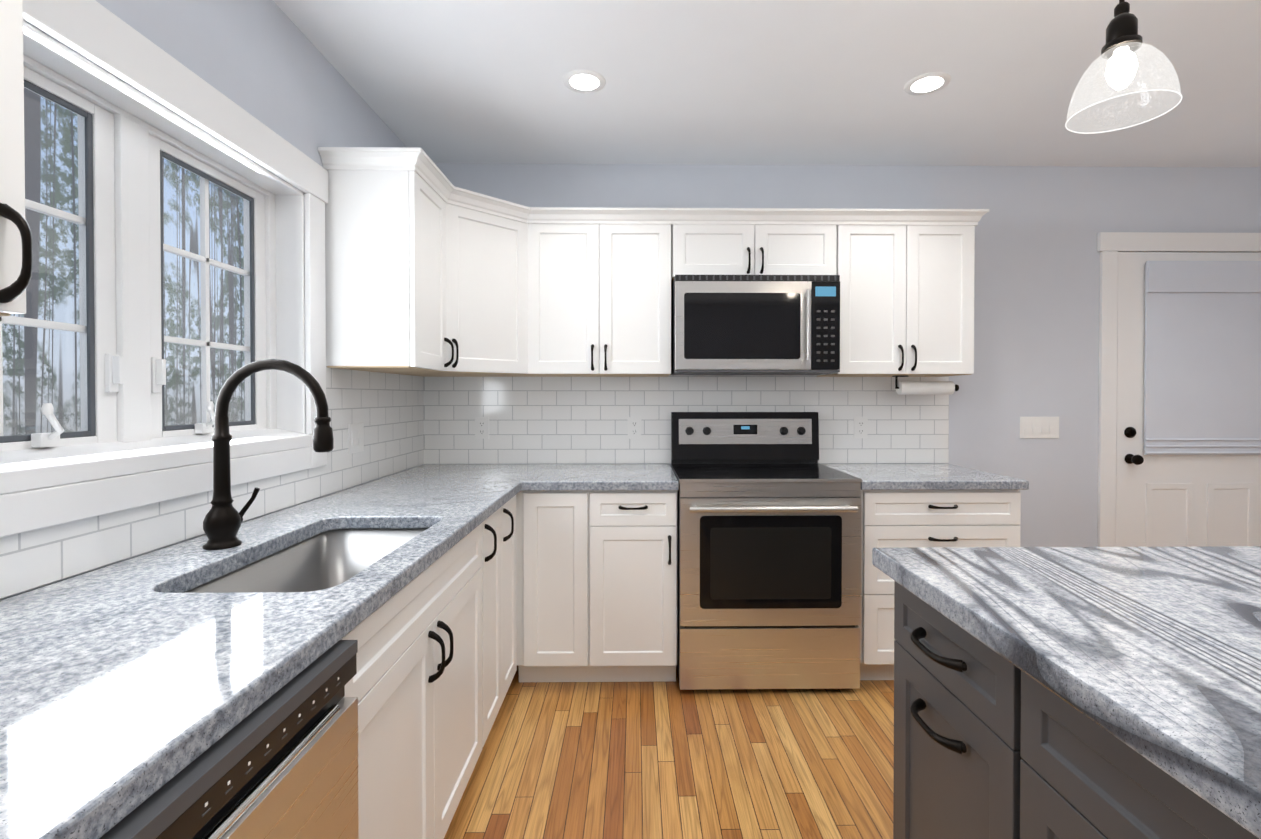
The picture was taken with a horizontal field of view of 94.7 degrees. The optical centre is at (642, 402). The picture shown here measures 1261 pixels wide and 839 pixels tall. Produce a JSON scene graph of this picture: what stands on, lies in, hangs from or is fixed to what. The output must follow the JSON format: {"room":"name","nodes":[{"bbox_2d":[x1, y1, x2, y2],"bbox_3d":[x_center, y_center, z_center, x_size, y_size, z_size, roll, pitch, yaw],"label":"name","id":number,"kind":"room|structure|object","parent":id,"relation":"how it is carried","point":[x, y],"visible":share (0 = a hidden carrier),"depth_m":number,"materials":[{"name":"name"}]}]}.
{"room":"kitchen","nodes":[
{"label":"kitchen","id":0,"kind":"room"},
{"bbox_2d":[0,0,422,600],"bbox_3d":[-1.211,0.013,0.334,0.160,2.500,5.500,0,1,-1],"label":"wall","id":1,"kind":"structure","parent":0,"point":[268,64],"depth_m":1.77,"materials":[{"name":"paint"}]},
{"bbox_2d":[0,0,31,315],"bbox_3d":[-0.967,-0.494,0.379,0.325,0.756,0.765,0,1,-1],"label":"upper cabinet","id":2,"kind":"object","parent":1,"relation":"attached to","point":[15,232],"depth_m":0.74,"materials":[{"name":"white wood"}]},
{"bbox_2d":[0,0,327,537],"bbox_3d":[-1.208,-0.298,1.415,0.174,1.058,1.362,0,1,-1],"label":"casement window","id":3,"kind":"structure","parent":1,"relation":"in","point":[118,220],"depth_m":1.41,"materials":[{"name":"white wood"}]},
{"bbox_2d":[0,360,423,598],"bbox_3d":[-1.135,0.102,0.935,0.008,0.491,4.300,0,1,-1],"label":"wall tile","id":4,"kind":"structure","parent":1,"relation":"attached to","point":[387,409],"depth_m":1.77,"materials":[{"name":"white tile"}]},
{"bbox_2d":[348,423,363,453],"bbox_3d":[-1.144,0.142,2.326,0.009,0.116,0.118,0,1,-1],"label":"outlet","id":5,"kind":"object","parent":1,"relation":"attached to","point":[355,431],"depth_m":2.31,"materials":[{"name":"white plastic"}]},
{"bbox_2d":[319,152,447,371],"bbox_3d":[-0.991,-0.514,2.289,0.325,0.756,0.365,0,1,-1],"label":"upper cabinet","id":6,"kind":"object","parent":1,"relation":"attached to","point":[432,270],"depth_m":2.11,"materials":[{"name":"white wood"}]},
{"bbox_2d":[444,665,893,838],"bbox_3d":[1.543,1.323,0.382,5.950,0.120,5.900,0,1,-1],"label":"floor","id":7,"kind":"structure","parent":0,"point":[616,760],"depth_m":2.00,"materials":[{"name":"brown wood"}]},
{"bbox_2d":[100,640,358,838],"bbox_3d":[-0.788,0.826,0.678,0.635,0.859,0.582,0,1,-1],"label":"dishwasher","id":8,"kind":"object","parent":7,"relation":"on","point":[281,763],"visible":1,"depth_m":0.77,"materials":[{"name":"grey metal"}]},
{"bbox_2d":[341,504,508,794],"bbox_3d":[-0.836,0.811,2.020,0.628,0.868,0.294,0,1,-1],"label":"base cabinet","id":9,"kind":"object","parent":7,"relation":"on","point":[428,684],"depth_m":1.45,"materials":[{"name":"white wood"}]},
{"bbox_2d":[505,495,516,686],"bbox_3d":[-0.840,0.808,2.302,0.628,0.868,0.269,0,1,-1],"label":"base cabinet","id":10,"kind":"object","parent":7,"relation":"on","point":[510,506],"depth_m":2.35,"materials":[{"name":"white wood"}]},
{"bbox_2d":[0,464,543,838],"bbox_3d":[-0.800,0.368,0.938,0.660,0.039,4.291,0,1,-1],"label":"countertop","id":11,"kind":"structure","parent":10,"relation":"on","point":[128,686],"depth_m":0.85,"materials":[{"name":"stone"}]},
{"bbox_2d":[203,359,333,549],"bbox_3d":[-0.892,0.118,1.407,0.301,0.448,0.112,0,1,-1],"label":"gooseneck faucet","id":12,"kind":"object","parent":11,"relation":"on","point":[223,520],"visible":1,"depth_m":1.38,"materials":[{"name":"black metal"}]},
{"bbox_2d":[184,529,426,592],"bbox_3d":[-0.755,0.489,1.405,0.398,0.212,0.718,0,1,-1],"label":"undermount sink","id":13,"kind":"object","parent":11,"relation":"in","point":[326,559],"visible":0.06,"depth_m":1.66,"materials":[{"name":"silver metal"}]},
{"bbox_2d":[516,491,591,681],"bbox_3d":[-0.391,0.803,2.786,0.318,0.868,0.628,0,1,-1],"label":"base cabinet","id":14,"kind":"object","parent":7,"relation":"on","point":[554,528],"depth_m":2.48,"materials":[{"name":"white wood"}]},
{"bbox_2d":[592,490,676,681],"bbox_3d":[-0.042,0.803,2.791,0.380,0.868,0.628,0,1,-1],"label":"base cabinet","id":15,"kind":"object","parent":7,"relation":"on","point":[596,583],"depth_m":2.48,"materials":[{"name":"white wood"}]},
{"bbox_2d":[528,464,678,490],"bbox_3d":[-0.171,0.348,2.765,0.644,0.039,0.652,0,1,-1],"label":"countertop","id":16,"kind":"structure","parent":15,"relation":"on","point":[553,477],"depth_m":2.54,"materials":[{"name":"stone"}]},
{"bbox_2d":[671,412,861,689],"bbox_3d":[0.539,0.645,2.735,0.770,1.184,0.695,0,1,-1],"label":"electric range","id":17,"kind":"object","parent":7,"relation":"on","point":[768,551],"visible":1,"depth_m":2.45,"materials":[{"name":"grey metal"}]},
{"bbox_2d":[858,490,1020,679],"bbox_3d":[1.278,0.803,2.807,0.700,0.868,0.628,0,1,-1],"label":"base cabinet","id":18,"kind":"object","parent":7,"relation":"on","point":[889,518],"depth_m":2.49,"materials":[{"name":"white wood"}]},
{"bbox_2d":[822,463,1028,489],"bbox_3d":[1.284,0.348,2.787,0.718,0.039,0.646,0,1,-1],"label":"countertop","id":19,"kind":"structure","parent":18,"relation":"on","point":[926,476],"depth_m":2.57,"materials":[{"name":"stone"}]},
{"bbox_2d":[893,580,1000,838],"bbox_3d":[1.014,0.821,1.131,0.870,0.868,0.442,0,1,-1],"label":"base cabinet","id":20,"kind":"object","parent":7,"relation":"on","point":[989,743],"depth_m":1.12,"materials":[{"name":"grey wood"}]},
{"bbox_2d":[872,546,1260,838],"bbox_3d":[1.027,0.377,-0.103,0.935,0.043,2.962,0,1,-1],"label":"countertop","id":21,"kind":"structure","parent":20,"relation":"on","point":[1152,655],"depth_m":0.88,"materials":[{"name":"stone"}]},
{"bbox_2d":[1001,656,1258,838],"bbox_3d":[1.022,0.828,0.453,0.870,0.868,0.915,0,1,-1],"label":"base cabinet","id":22,"kind":"object","parent":7,"relation":"on","point":[1064,775],"depth_m":0.78,"materials":[{"name":"grey wood"}]},
{"bbox_2d":[273,0,1260,166],"bbox_3d":[1.543,-1.297,0.354,5.950,0.120,5.900,0,1,-1],"label":"ceiling","id":23,"kind":"structure","parent":0,"point":[756,82],"depth_m":2.26,"materials":[{"name":"paint"}]},
{"bbox_2d":[563,69,605,92],"bbox_3d":[-0.226,-1.255,2.273,0.167,0.004,0.167,1,1,44],"label":"recessed light","id":24,"kind":"object","parent":23,"relation":"in","point":[586,81],"depth_m":2.27,"materials":[{"name":"white plastic"}]},
{"bbox_2d":[904,72,950,95],"bbox_3d":[1.124,-1.255,2.290,0.167,0.004,0.167,1,1,44],"label":"recessed light","id":25,"kind":"object","parent":23,"relation":"in","point":[924,83],"depth_m":2.28,"materials":[{"name":"white plastic"}]},
{"bbox_2d":[1065,0,1181,133],"bbox_3d":[1.077,-0.948,1.302,0.203,0.596,0.203,0,1,-1],"label":"pendant light","id":26,"kind":"object","parent":23,"relation":"hanging from","point":[1123,44],"visible":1,"depth_m":1.29,"materials":[{"name":"clear glass"}]},
{"bbox_2d":[423,163,1260,546],"bbox_3d":[1.508,-0.018,3.193,5.950,2.500,0.150,0,1,-1],"label":"wall","id":27,"kind":"structure","parent":0,"point":[1037,271],"depth_m":3.12,"materials":[{"name":"paint"}]},
{"bbox_2d":[381,372,531,376],"bbox_3d":[-0.856,-0.519,2.777,0.608,0.756,0.608,0,1,-1],"label":"upper cabinet","id":28,"kind":"object","parent":27,"relation":"attached to","point":[425,374],"depth_m":2.79,"materials":[{"name":"white wood"}]},
{"bbox_2d":[475,417,488,438],"bbox_3d":[-0.849,0.134,3.078,0.072,0.116,0.007,0,1,-1],"label":"outlet","id":29,"kind":"object","parent":27,"relation":"attached to","point":[481,423],"depth_m":3.08,"materials":[{"name":"white plastic"}]},
{"bbox_2d":[440,184,531,375],"bbox_3d":[-0.695,-0.525,2.619,0.307,0.777,0.307,0,1,-1],"label":"upper cabinet","id":30,"kind":"object","parent":27,"relation":"attached to","point":[490,238],"depth_m":2.62,"materials":[{"name":"white wood"}]},
{"bbox_2d":[532,208,603,376],"bbox_3d":[-0.379,-0.521,2.924,0.346,0.756,0.325,0,1,-1],"label":"upper cabinet","id":31,"kind":"object","parent":27,"relation":"attached to","point":[568,243],"depth_m":2.77,"materials":[{"name":"white wood"}]},
{"bbox_2d":[628,417,640,438],"bbox_3d":[-0.041,0.134,3.088,0.072,0.116,0.007,0,1,-1],"label":"outlet","id":32,"kind":"object","parent":27,"relation":"attached to","point":[634,423],"depth_m":3.09,"materials":[{"name":"white plastic"}]},
{"bbox_2d":[604,208,675,376],"bbox_3d":[-0.033,-0.521,2.929,0.345,0.756,0.325,0,1,-1],"label":"upper cabinet","id":33,"kind":"object","parent":27,"relation":"attached to","point":[640,244],"depth_m":2.77,"materials":[{"name":"white wood"}]},
{"bbox_2d":[424,375,948,463],"bbox_3d":[0.243,0.079,3.099,2.802,0.491,0.008,0,1,-1],"label":"wall tile","id":34,"kind":"structure","parent":27,"relation":"attached to","point":[558,420],"depth_m":3.09,"materials":[{"name":"white tile"}]},
{"bbox_2d":[676,212,759,274],"bbox_3d":[0.339,-0.752,2.931,0.394,0.293,0.325,0,1,-1],"label":"upper cabinet","id":35,"kind":"object","parent":27,"relation":"attached to","point":[707,243],"depth_m":2.77,"materials":[{"name":"white wood"}]},
{"bbox_2d":[671,275,839,374],"bbox_3d":[0.532,-0.368,2.861,0.762,0.450,0.457,0,1,-1],"label":"over-the-range microwave","id":36,"kind":"object","parent":35,"relation":"attached to","point":[755,324],"visible":1,"depth_m":2.68,"materials":[{"name":"grey metal"}]},
{"bbox_2d":[760,212,839,274],"bbox_3d":[0.733,-0.752,2.936,0.394,0.293,0.325,0,1,-1],"label":"upper cabinet","id":37,"kind":"object","parent":27,"relation":"attached to","point":[791,243],"depth_m":2.78,"materials":[{"name":"white wood"}]},
{"bbox_2d":[854,417,867,437],"bbox_3d":[1.169,0.133,3.103,0.072,0.116,0.007,0,1,-1],"label":"outlet","id":38,"kind":"object","parent":27,"relation":"attached to","point":[860,423],"depth_m":3.10,"materials":[{"name":"white plastic"}]},
{"bbox_2d":[816,212,911,376],"bbox_3d":[1.099,-0.521,2.943,0.331,0.756,0.325,0,1,-1],"label":"upper cabinet","id":39,"kind":"object","parent":27,"relation":"attached to","point":[876,247],"depth_m":2.78,"materials":[{"name":"white wood"}]},
{"bbox_2d":[888,212,979,376],"bbox_3d":[1.430,-0.521,2.947,0.332,0.756,0.325,0,1,-1],"label":"upper cabinet","id":40,"kind":"object","parent":27,"relation":"attached to","point":[943,243],"depth_m":2.79,"materials":[{"name":"white wood"}]},
{"bbox_2d":[892,376,958,394],"bbox_3d":[1.427,-0.088,2.916,0.325,0.095,0.068,0,1,-1],"label":"paper towel holder","id":41,"kind":"object","parent":40,"relation":"attached to","point":[926,387],"visible":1,"depth_m":2.89,"materials":[{"name":"white paper"}]},
{"bbox_2d":[1020,417,1058,437],"bbox_3d":[2.134,0.133,3.122,0.207,0.108,0.009,0,1,-1],"label":"light switch","id":42,"kind":"object","parent":27,"relation":"attached to","point":[1039,427],"depth_m":3.12,"materials":[{"name":"white plastic"}]},
{"bbox_2d":[1097,232,1260,546],"bbox_3d":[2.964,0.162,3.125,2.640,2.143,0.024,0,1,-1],"label":"door frame","id":43,"kind":"structure","parent":27,"relation":"attached to","point":[1110,245],"depth_m":3.11,"materials":[{"name":"white wood"}]},
{"bbox_2d":[1115,252,1260,546],"bbox_3d":[3.002,0.211,3.095,0.909,2.033,0.080,0,1,-1],"label":"entry door","id":44,"kind":"structure","parent":27,"relation":"in","point":[1188,449],"depth_m":3.10,"materials":[{"name":"white wood"}]},
{"label":"outside","id":45,"kind":"structure","parent":0,"visible":0},
{"bbox_2d":[2,88,244,435],"bbox_3d":[-7.008,-1.759,2.392,0.001,12.000,23.000,0,1,-1],"label":"window panes","id":46,"kind":"structure","parent":45,"point":[27,421],"depth_m":7.22,"materials":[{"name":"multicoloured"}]}
]}

